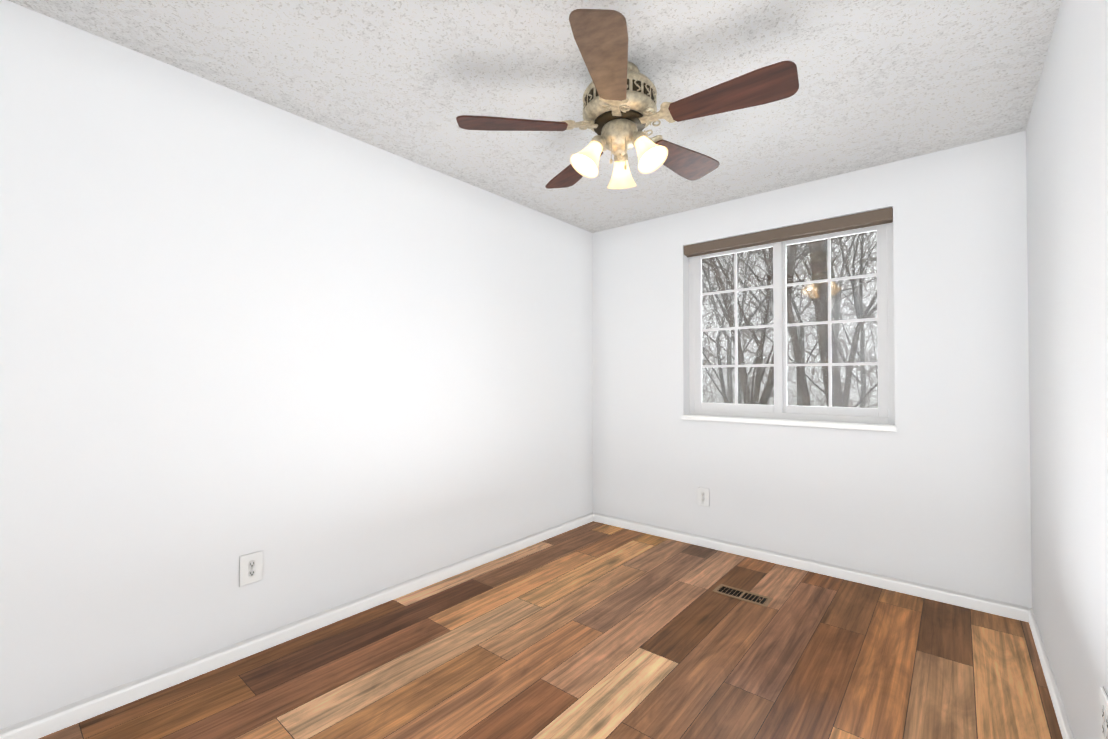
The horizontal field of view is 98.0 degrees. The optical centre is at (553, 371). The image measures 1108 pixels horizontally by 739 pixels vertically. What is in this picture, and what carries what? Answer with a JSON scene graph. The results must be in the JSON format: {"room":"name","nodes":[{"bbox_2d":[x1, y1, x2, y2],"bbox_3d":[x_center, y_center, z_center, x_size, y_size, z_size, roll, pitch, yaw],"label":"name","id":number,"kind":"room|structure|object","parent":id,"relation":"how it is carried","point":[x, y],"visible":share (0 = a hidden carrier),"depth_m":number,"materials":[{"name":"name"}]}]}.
{"room":"empty bedroom","nodes":[
{"label":"empty bedroom","id":0,"kind":"room"},
{"bbox_2d":[0,0,592,729],"bbox_3d":[-1.096,0.015,2.505,0.150,2.440,4.560,-1,-1,40],"label":"wall","id":1,"kind":"structure","parent":0,"point":[322,368],"depth_m":2.06,"materials":[{"name":"white paint"}]},
{"bbox_2d":[239,550,263,586],"bbox_3d":[-1.321,0.858,2.103,0.009,0.133,0.095,-1,-1,40],"label":"electrical outlet","id":2,"kind":"object","parent":1,"relation":"attached to","point":[250,568],"visible":1,"depth_m":2.10,"materials":[{"name":"white plastic"}]},
{"bbox_2d":[0,512,593,738],"bbox_3d":[-1.034,1.199,2.437,0.013,0.070,4.260,-1,-1,40],"label":"baseboard","id":3,"kind":"structure","parent":1,"relation":"attached to","point":[48,723],"depth_m":2.06,"materials":[{"name":"white wood"}]},
{"bbox_2d":[8,0,1061,232],"bbox_3d":[-0.024,-1.277,1.624,2.947,0.120,4.560,-1,-1,40],"label":"ceiling","id":4,"kind":"structure","parent":0,"point":[881,82],"depth_m":1.95,"materials":[{"name":"white paint"}]},
{"bbox_2d":[456,9,798,188],"bbox_3d":[0.298,-0.995,1.952,1.245,0.434,1.248,-1,-1,40],"label":"fan","id":5,"kind":"object","parent":4,"relation":"hanging from","point":[620,113],"visible":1,"depth_m":1.83,"materials":[{"name":"brown wood"}]},
{"bbox_2d":[39,521,1062,738],"bbox_3d":[-0.024,1.273,1.590,2.947,0.100,4.560,-1,-1,40],"label":"floor","id":6,"kind":"structure","parent":0,"point":[594,630],"depth_m":2.02,"materials":[{"name":"laminate"}]},
{"bbox_2d":[712,584,772,606],"bbox_3d":[1.042,1.234,2.667,0.290,0.008,0.125,-1,-1,40],"label":"floor vent","id":7,"kind":"object","parent":6,"relation":"in","point":[746,596],"visible":1,"depth_m":2.66,"materials":[{"name":"brown metal"}]},
{"bbox_2d":[593,131,1031,608],"bbox_3d":[1.392,0.026,3.297,2.647,2.440,0.150,-1,-1,40],"label":"wall","id":8,"kind":"structure","parent":0,"point":[962,425],"depth_m":2.76,"materials":[{"name":"white paint"}]},
{"bbox_2d":[697,487,709,506],"bbox_3d":[1.068,0.896,3.453,0.095,0.133,0.009,-1,-1,40],"label":"electrical outlet","id":9,"kind":"object","parent":8,"relation":"attached to","point":[703,496],"visible":1,"depth_m":3.45,"materials":[{"name":"white plastic"}]},
{"bbox_2d":[681,207,896,432],"bbox_3d":[1.489,-0.297,3.205,1.300,1.295,0.173,-1,-1,40],"label":"window","id":10,"kind":"structure","parent":8,"relation":"in","point":[879,418],"depth_m":3.17,"materials":[{"name":"white plastic"}]},
{"bbox_2d":[593,513,1028,621],"bbox_3d":[1.339,1.210,3.219,2.621,0.070,0.013,-1,-1,40],"label":"baseboard","id":11,"kind":"structure","parent":8,"relation":"attached to","point":[997,607],"depth_m":2.90,"materials":[{"name":"white wood"}]},
{"bbox_2d":[1026,0,1107,738],"bbox_3d":[1.048,-0.009,0.709,0.150,2.440,4.560,-1,-1,40],"label":"wall","id":12,"kind":"structure","parent":0,"point":[1067,180],"depth_m":1.50,"materials":[{"name":"white paint"}]},
{"bbox_2d":[1029,608,1074,738],"bbox_3d":[0.985,1.177,0.746,0.013,0.070,4.260,-1,-1,40],"label":"baseboard","id":13,"kind":"structure","parent":12,"relation":"attached to","point":[1062,718],"depth_m":1.83,"materials":[{"name":"white wood"}]},
{"bbox_2d":[1100,686,1107,738],"bbox_3d":[1.325,0.849,1.152,0.009,0.133,0.141,-1,-1,40],"label":"electrical outlet","id":14,"kind":"object","parent":12,"relation":"attached to","point":[1104,712],"visible":1,"depth_m":1.17,"materials":[{"name":"white plastic"}]},
{"label":"outside","id":15,"kind":"structure","parent":0,"visible":0},
{"bbox_2d":[702,231,877,407],"bbox_3d":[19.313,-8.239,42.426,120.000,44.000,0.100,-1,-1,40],"label":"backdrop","id":16,"kind":"structure","parent":15,"point":[807,342],"depth_m":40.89,"materials":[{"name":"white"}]},
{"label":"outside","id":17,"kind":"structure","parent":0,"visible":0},
{"bbox_3d":[6.519,4.658,26.986,100.000,0.200,41.840,-1,-1,40],"label":"lawn","id":18,"kind":"structure","parent":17,"visible":0},
{"bbox_2d":[702,244,797,404],"bbox_3d":[3.605,-5.668,9.263,16.930,19.984,14.225,-1,-1,40],"label":"tree","id":19,"kind":"object","parent":18,"relation":"on","point":[731,323],"depth_m":9.64,"materials":[{"name":"grey plant"}]},
{"bbox_2d":[702,248,813,402],"bbox_3d":[9.553,-5.720,25.826,13.779,20.542,21.628,-1,-1,40],"label":"tree","id":20,"kind":"object","parent":18,"relation":"on","point":[720,360],"depth_m":26.94,"materials":[{"name":"plant"}]},
{"bbox_2d":[702,249,843,403],"bbox_3d":[8.713,-7.240,19.589,15.738,23.431,19.439,-1,-1,40],"label":"tree","id":21,"kind":"object","parent":18,"relation":"on","point":[740,320],"depth_m":20.62,"materials":[{"name":"plant"}]},
{"bbox_2d":[762,247,810,405],"bbox_3d":[-2.020,-6.054,11.732,15.873,20.837,16.612,-1,-1,40],"label":"tree","id":22,"kind":"object","parent":18,"relation":"on","point":[796,352],"depth_m":6.57,"materials":[{"name":"grey plant"}]},
{"bbox_2d":[702,234,874,403],"bbox_3d":[4.762,-4.473,12.658,12.844,17.708,12.078,-1,-1,40],"label":"tree","id":23,"kind":"object","parent":18,"relation":"on","point":[757,369],"depth_m":11.58,"materials":[{"name":"grey plant"}]},
{"bbox_2d":[702,236,875,403],"bbox_3d":[8.571,-5.083,19.715,15.381,19.095,12.502,-1,-1,40],"label":"tree","id":24,"kind":"object","parent":18,"relation":"on","point":[729,390],"depth_m":16.66,"materials":[{"name":"plant"}]},
{"bbox_2d":[702,237,876,405],"bbox_3d":[7.729,-7.821,27.032,20.169,24.766,16.200,-1,-1,40],"label":"tree","id":25,"kind":"object","parent":18,"relation":"on","point":[759,280],"depth_m":25.43,"materials":[{"name":"plant"}]},
{"bbox_2d":[703,234,876,393],"bbox_3d":[8.465,-6.435,14.528,17.970,21.670,19.705,-1,-1,40],"label":"tree","id":26,"kind":"object","parent":18,"relation":"on","point":[834,294],"depth_m":15.51,"materials":[{"name":"plant"}]},
{"bbox_2d":[704,235,877,406],"bbox_3d":[7.934,-3.604,10.811,12.946,15.909,10.024,-1,-1,40],"label":"tree","id":27,"kind":"object","parent":18,"relation":"on","point":[866,313],"depth_m":11.46,"materials":[{"name":"grey plant"}]},
{"bbox_2d":[727,236,876,405],"bbox_3d":[9.987,-6.525,21.371,13.247,22.043,13.846,-1,-1,40],"label":"tree","id":28,"kind":"object","parent":18,"relation":"on","point":[802,329],"depth_m":20.23,"materials":[{"name":"plant"}]},
{"bbox_2d":[738,232,877,407],"bbox_3d":[14.451,-6.845,23.518,18.052,22.728,15.588,-1,-1,40],"label":"tree","id":29,"kind":"object","parent":18,"relation":"on","point":[862,370],"depth_m":22.53,"materials":[{"name":"plant"}]},
{"bbox_2d":[809,240,844,406],"bbox_3d":[2.270,-9.882,5.459,17.837,28.331,17.932,-1,-1,40],"label":"tree","id":30,"kind":"object","parent":18,"relation":"on","point":[819,273],"depth_m":7.21,"materials":[{"name":"grey plant"}]}
]}

